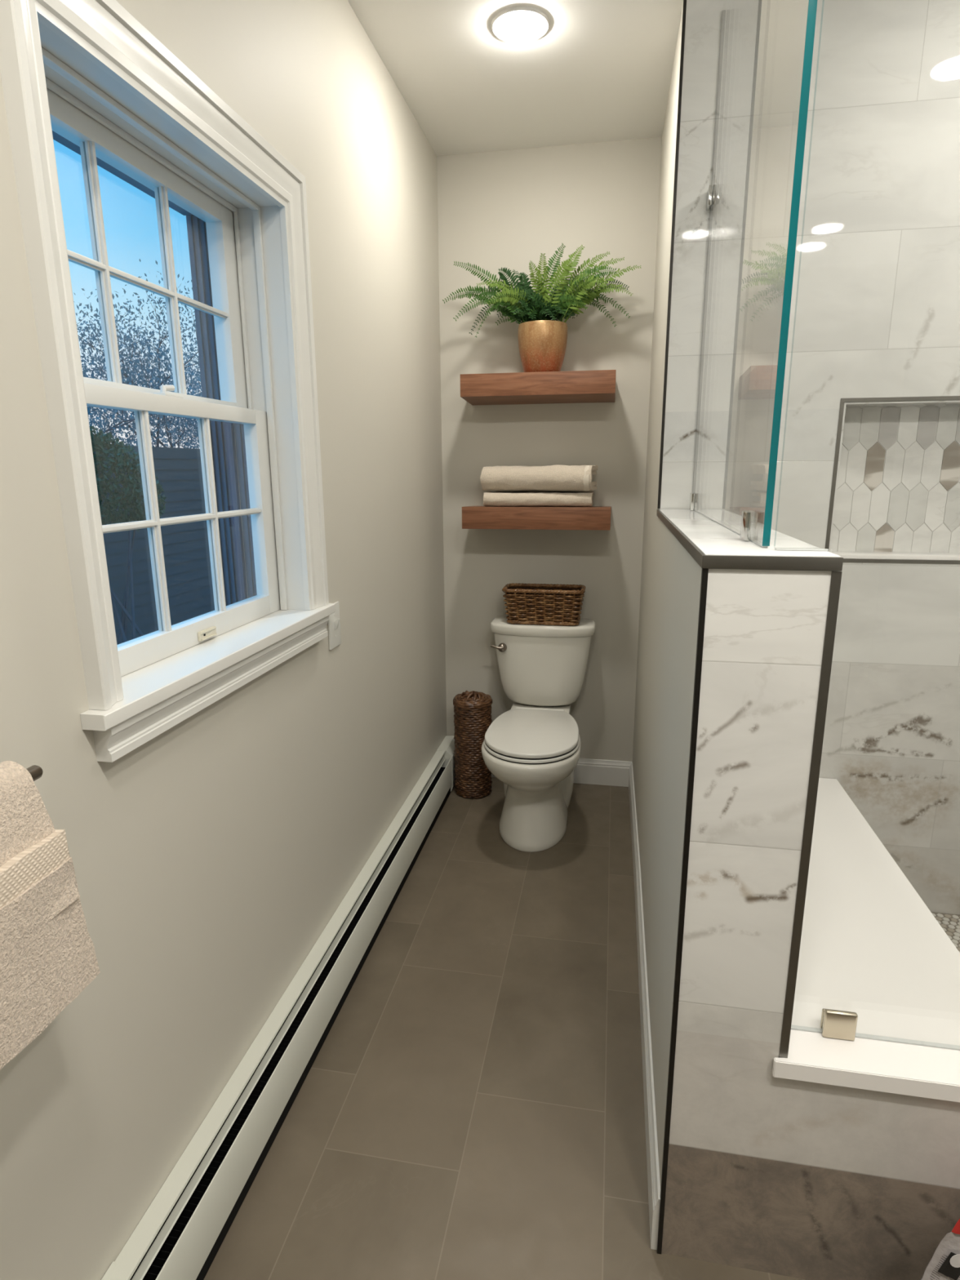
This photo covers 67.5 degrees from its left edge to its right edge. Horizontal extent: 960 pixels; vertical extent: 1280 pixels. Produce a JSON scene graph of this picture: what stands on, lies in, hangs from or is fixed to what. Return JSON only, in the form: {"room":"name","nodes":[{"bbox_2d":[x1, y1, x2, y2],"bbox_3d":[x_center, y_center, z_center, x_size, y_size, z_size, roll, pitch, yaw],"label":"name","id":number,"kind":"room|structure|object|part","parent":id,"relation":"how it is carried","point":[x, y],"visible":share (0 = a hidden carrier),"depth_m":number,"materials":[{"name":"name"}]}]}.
{"room":"bathroom","nodes":[
{"label":"bathroom","id":0,"kind":"room"},
{"bbox_2d":[0,0,446,1279],"bbox_3d":[-0.831,0.051,0.293,0.225,2.675,6.538,2,14,10],"label":"wall","id":1,"kind":"structure","parent":0,"point":[211,857],"depth_m":1.48,"materials":[{"name":"beige paint"}]},
{"bbox_2d":[26,764,43,781],"bbox_3d":[-0.626,0.227,0.596,0.083,0.040,0.610,2,14,10],"label":"towel bar","id":2,"kind":"object","parent":1,"relation":"attached to","point":[36,771],"visible":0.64,"depth_m":0.87,"materials":[{"name":"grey metal"}]},
{"bbox_2d":[0,760,100,1070],"bbox_3d":[-0.579,0.341,0.627,0.100,0.295,0.543,2,14,10],"label":"hand towel","id":3,"kind":"object","parent":2,"relation":"hanging from","point":[48,957],"visible":1,"depth_m":0.81,"materials":[{"name":"beige fabric"}]},
{"bbox_2d":[0,0,335,762],"bbox_3d":[-0.595,-0.445,1.386,0.264,1.082,0.896,2,14,10],"label":"window","id":4,"kind":"structure","parent":1,"relation":"in","point":[86,77],"depth_m":1.34,"materials":[{"name":"white paint"}]},
{"bbox_3d":[-0.636,-0.668,1.328,0.040,0.449,0.715,2,14,10],"label":"sash","id":5,"kind":"part","parent":4,"relation":"part of","materials":[{"name":"white paint"}]},
{"bbox_3d":[-0.586,-0.229,1.424,0.033,0.479,0.715,2,14,10],"label":"sash","id":6,"kind":"part","parent":4,"relation":"part of","materials":[{"name":"white paint"}]},
{"bbox_3d":[-0.562,-0.013,1.484,0.008,0.020,0.062,2,14,10],"label":"sash pull","id":7,"kind":"part","parent":4,"relation":"part of","materials":[{"name":"beige plastic"}]},
{"bbox_2d":[101,735,455,1279],"bbox_3d":[-0.467,0.988,1.666,0.074,0.208,3.765,2,14,10],"label":"baseboard heater","id":8,"kind":"object","parent":1,"relation":"attached to","point":[181,1233],"visible":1,"depth_m":1.60,"materials":[{"name":"metal"}]},
{"bbox_2d":[328,601,341,649],"bbox_3d":[-0.398,-0.040,1.992,0.018,0.122,0.078,2,14,10],"label":"light switch","id":9,"kind":"object","parent":1,"relation":"attached to","point":[334,623],"visible":0.88,"depth_m":1.99,"materials":[{"name":"plastic"}]},
{"bbox_2d":[347,0,683,155],"bbox_3d":[0.479,-1.259,-0.269,3.055,0.120,6.538,2,14,10],"label":"ceiling","id":10,"kind":"structure","parent":0,"point":[601,70],"depth_m":2.27,"materials":[{"name":"paint"}]},
{"bbox_2d":[491,6,549,44],"bbox_3d":[0.115,-1.737,2.043,0.165,0.021,0.165,2,14,10],"label":"recessed light","id":11,"kind":"object","parent":10,"relation":"in","point":[516,24],"visible":1,"depth_m":2.02,"materials":[{"name":"white plastic"}]},
{"bbox_2d":[436,137,662,762],"bbox_3d":[0.285,-0.657,3.226,0.882,2.675,0.200,2,14,10],"label":"wall","id":12,"kind":"structure","parent":0,"point":[496,210],"depth_m":3.04,"materials":[{"name":"beige paint"}]},
{"bbox_2d":[462,506,611,530],"bbox_3d":[0.245,-0.517,3.032,0.604,0.099,0.249,2,14,10],"label":"floating shelf","id":13,"kind":"object","parent":12,"relation":"attached to","point":[519,517],"visible":1,"depth_m":2.91,"materials":[{"name":"brown wood"}]},
{"bbox_2d":[483,491,593,506],"bbox_3d":[0.247,-0.591,3.002,0.447,0.058,0.200,2,14,10],"label":"folded towel","id":14,"kind":"object","parent":13,"relation":"on","point":[584,499],"visible":1,"depth_m":2.92,"materials":[{"name":"white fabric"}]},
{"bbox_2d":[480,464,598,490],"bbox_3d":[0.248,-0.673,2.981,0.458,0.103,0.203,4,14,16],"label":"folded towel","id":15,"kind":"object","parent":14,"relation":"on","point":[557,477],"visible":1,"depth_m":2.90,"materials":[{"name":"white fabric"}]},
{"bbox_2d":[460,369,616,405],"bbox_3d":[0.241,-1.018,2.912,0.605,0.098,0.249,2,14,10],"label":"floating shelf","id":16,"kind":"object","parent":12,"relation":"attached to","point":[598,385],"visible":1,"depth_m":2.81,"materials":[{"name":"brown wood"}]},
{"bbox_2d":[442,243,640,372],"bbox_3d":[0.236,-1.294,2.826,0.768,0.480,0.268,2,14,10],"label":"potted fern","id":17,"kind":"object","parent":16,"relation":"on","point":[542,339],"visible":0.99,"depth_m":2.78,"materials":[{"name":"green plant"}]},
{"bbox_2d":[517,320,567,372],"bbox_3d":[0.249,-1.155,2.867,0.197,0.191,0.197,2,14,10],"label":"pot","id":18,"kind":"object","parent":17,"relation":"attached to","point":[542,344],"depth_m":2.79,"materials":[{"name":"gold metal"}]},
{"bbox_2d":[491,758,631,786],"bbox_3d":[0.272,0.608,3.420,0.879,0.122,0.013,2,14,10],"label":"baseboard","id":19,"kind":"structure","parent":12,"relation":"attached to","point":[587,771],"depth_m":3.36,"materials":[{"name":"white paint"}]},
{"bbox_2d":[203,777,959,1279],"bbox_3d":[0.495,1.458,0.381,3.055,0.182,6.538,2,14,10],"label":"floor","id":20,"kind":"structure","parent":0,"point":[472,1106],"depth_m":1.71,"materials":[{"name":"grey tile"}]},
{"bbox_2d":[453,690,492,798],"bbox_3d":[-0.031,0.462,3.258,0.177,0.486,0.176,-5,14,-20],"label":"wicker basket","id":21,"kind":"object","parent":20,"relation":"on","point":[473,719],"visible":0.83,"depth_m":3.19,"materials":[{"name":"brown wicker"}]},
{"bbox_3d":[-0.033,0.266,3.211,0.178,0.044,0.177,2,14,10],"label":"lid","id":22,"kind":"part","parent":21,"relation":"part of","materials":[{"name":"brown wicker"}]},
{"bbox_2d":[481,616,595,852],"bbox_3d":[0.225,0.373,2.954,0.454,0.796,0.796,2,14,10],"label":"toilet","id":23,"kind":"object","parent":20,"relation":"on","point":[533,747],"visible":1,"depth_m":2.91,"materials":[{"name":"white glazed porcelain"},{"name":"white plastic"},{"name":"brushed metal"}]},
{"bbox_3d":[0.080,0.034,3.103,0.069,0.038,0.031,2,14,10],"label":"flush lever","id":24,"kind":"part","parent":23,"relation":"part of","materials":[{"name":"silver metal"}]},
{"bbox_3d":[0.221,0.573,2.951,0.382,0.410,0.698,2,14,10],"label":"bowl","id":25,"kind":"part","parent":23,"relation":"part of","materials":[{"name":"white ceramic"}]},
{"bbox_3d":[0.206,0.383,2.817,0.366,0.011,0.483,2,14,10],"label":"seat","id":26,"kind":"part","parent":23,"relation":"part of","materials":[{"name":"plastic"}]},
{"bbox_3d":[0.208,0.360,2.825,0.360,0.016,0.503,2,14,10],"label":"seat lid","id":27,"kind":"part","parent":23,"relation":"part of","materials":[{"name":"plastic"}]},
{"bbox_2d":[511,702,571,714],"bbox_3d":[0.263,0.319,3.153,0.260,0.030,0.220,2,14,10],"label":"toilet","id":28,"kind":"object","parent":23,"relation":"attached to","point":[567,707],"depth_m":3.18,"materials":[{"name":"white ceramic"}]},
{"bbox_3d":[0.276,0.124,3.189,0.426,0.326,0.202,2,14,10],"label":"tank","id":29,"kind":"part","parent":23,"relation":"part of","materials":[{"name":"white ceramic"}]},
{"bbox_3d":[0.275,-0.058,3.141,0.454,0.046,0.222,2,14,10],"label":"tank lid","id":30,"kind":"part","parent":23,"relation":"part of","materials":[{"name":"white ceramic"}]},
{"bbox_2d":[502,582,586,626],"bbox_3d":[0.276,-0.155,3.108,0.352,0.154,0.176,2,14,10],"label":"wicker basket","id":31,"kind":"object","parent":23,"relation":"on","point":[551,604],"visible":1,"depth_m":3.04,"materials":[{"name":"brown wicker"}]},
{"bbox_2d":[772,777,959,1102],"bbox_3d":[0.823,0.791,1.811,0.434,0.438,1.224,2,14,10],"label":"shower bench","id":32,"kind":"object","parent":20,"relation":"on","point":[871,948],"visible":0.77,"depth_m":1.43,"materials":[{"name":"stone"}]},
{"bbox_2d":[774,547,959,1050],"bbox_3d":[0.798,-0.341,0.989,0.706,2.145,0.028,2,14,10],"label":"glass panel","id":33,"kind":"object","parent":32,"relation":"on","point":[834,1024],"visible":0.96,"depth_m":1.25,"materials":[{"name":"clear glass"}]},
{"bbox_2d":[920,1217,959,1279],"bbox_3d":[0.797,1.030,1.162,0.278,0.345,0.062,-1,13,-1],"label":"packet","id":34,"kind":"object","parent":20,"relation":"on","point":[944,1264],"visible":1,"depth_m":1.14,"materials":[{"name":"white plastic"}]},
{"bbox_3d":[0.747,0.987,1.133,0.042,0.047,0.007,2,14,10],"label":"black panel","id":35,"kind":"part","parent":34,"relation":"part of","materials":[{"name":"black plastic"}]},
{"bbox_2d":[640,517,702,1185],"bbox_3d":[0.533,0.390,1.788,0.178,1.304,1.215,2,14,10],"label":"wall","id":36,"kind":"structure","parent":0,"point":[677,575],"depth_m":1.53,"materials":[{"name":"beige paint"}]},
{"bbox_2d":[628,762,660,1249],"bbox_3d":[0.515,0.864,2.346,0.020,0.122,2.070,2,14,10],"label":"baseboard","id":37,"kind":"structure","parent":36,"relation":"attached to","point":[651,1144],"depth_m":1.73,"materials":[{"name":"white paint"}]},
{"bbox_2d":[657,0,686,508],"bbox_3d":[0.548,-1.062,2.064,0.008,1.347,0.013,2,14,10],"label":"trim","id":38,"kind":"structure","parent":36,"relation":"attached to","point":[684,1],"depth_m":2.04,"materials":[{"name":"metal"}]},
{"bbox_2d":[657,568,708,1253],"bbox_3d":[0.337,0.528,1.216,0.008,1.304,0.012,2,14,10],"label":"trim","id":39,"kind":"structure","parent":36,"relation":"attached to","point":[704,571],"depth_m":1.18,"materials":[{"name":"metal"}]},
{"bbox_2d":[658,508,840,556],"bbox_3d":[0.533,-0.252,1.623,0.186,0.020,1.210,2,14,10],"label":"wall cap","id":40,"kind":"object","parent":36,"relation":"on","point":[709,536],"depth_m":1.29,"materials":[{"name":"stone"}]},
{"bbox_2d":[688,0,817,547],"bbox_3d":[0.546,-0.902,1.514,0.030,1.294,1.115,2,14,10],"label":"glass panel","id":41,"kind":"object","parent":40,"relation":"on","point":[740,18],"visible":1,"depth_m":1.66,"materials":[{"name":"clear glass"}]},
{"bbox_2d":[656,509,843,570],"bbox_3d":[0.530,-0.251,1.620,0.192,0.019,1.217,2,14,10],"label":"trim","id":42,"kind":"structure","parent":36,"relation":"attached to","point":[715,562],"depth_m":1.04,"materials":[{"name":"silver metal"}]},
{"bbox_2d":[661,568,959,1279],"bbox_3d":[0.634,0.539,1.164,0.595,1.304,0.010,2,14,10],"label":"tile","id":43,"kind":"structure","parent":36,"relation":"attached to","point":[807,1180],"depth_m":1.22,"materials":[{"name":"tile"}]},
{"bbox_2d":[778,570,842,1057],"bbox_3d":[0.514,0.304,1.130,0.014,0.829,0.014,2,14,10],"label":"trim","id":44,"kind":"structure","parent":36,"relation":"attached to","point":[836,575],"depth_m":1.11,"materials":[{"name":"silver metal"}]},
{"bbox_2d":[632,0,959,914],"bbox_3d":[1.560,-0.506,2.564,1.875,2.675,1.076,2,14,10],"label":"wall","id":45,"kind":"structure","parent":0,"point":[875,307],"depth_m":2.03,"materials":[{"name":"tile"}]},
{"bbox_2d":[825,395,959,564],"bbox_3d":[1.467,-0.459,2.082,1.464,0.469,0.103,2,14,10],"label":"shower niche","id":46,"kind":"object","parent":45,"relation":"in","point":[895,487],"visible":0.84,"depth_m":2.16,"materials":[{"name":"grey tile"}]},
{"bbox_3d":[1.281,-0.254,2.165,0.461,0.012,0.094,2,14,10],"label":"sill","id":47,"kind":"part","parent":46,"relation":"part of","materials":[{"name":"white stone"}]},
{"label":"outside","id":48,"kind":"structure","parent":0,"visible":0},
{"bbox_3d":[-26.824,-2.317,22.800,59.005,0.300,85.000,2,14,10],"label":"patio","id":49,"kind":"object","parent":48,"visible":0},
{"bbox_2d":[89,426,166,644],"bbox_3d":[-3.735,-0.568,7.413,0.982,3.209,1.297,2,14,10],"label":"shrub","id":50,"kind":"object","parent":49,"relation":"on","point":[99,442],"visible":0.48,"depth_m":7.09,"materials":[{"name":"green plant"}]},
{"bbox_3d":[-3.784,-0.107,7.637,0.635,2.209,0.515,-1,13,-2],"label":"stem","id":51,"kind":"part","parent":50,"relation":"part of","materials":[{"name":"plant"}]},
{"bbox_2d":[73,258,202,448],"bbox_3d":[-7.859,-5.079,17.056,5.536,7.563,13.146,-1,13,-4],"label":"leafy tree","id":52,"kind":"object","parent":49,"relation":"on","point":[125,372],"visible":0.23,"depth_m":15.70,"materials":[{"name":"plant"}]},
{"bbox_2d":[93,445,214,644],"bbox_3d":[-4.238,-1.332,10.935,0.102,3.053,12.000,2,14,10],"label":"neighboring house","id":53,"kind":"structure","parent":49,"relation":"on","point":[186,553],"depth_m":10.14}
]}

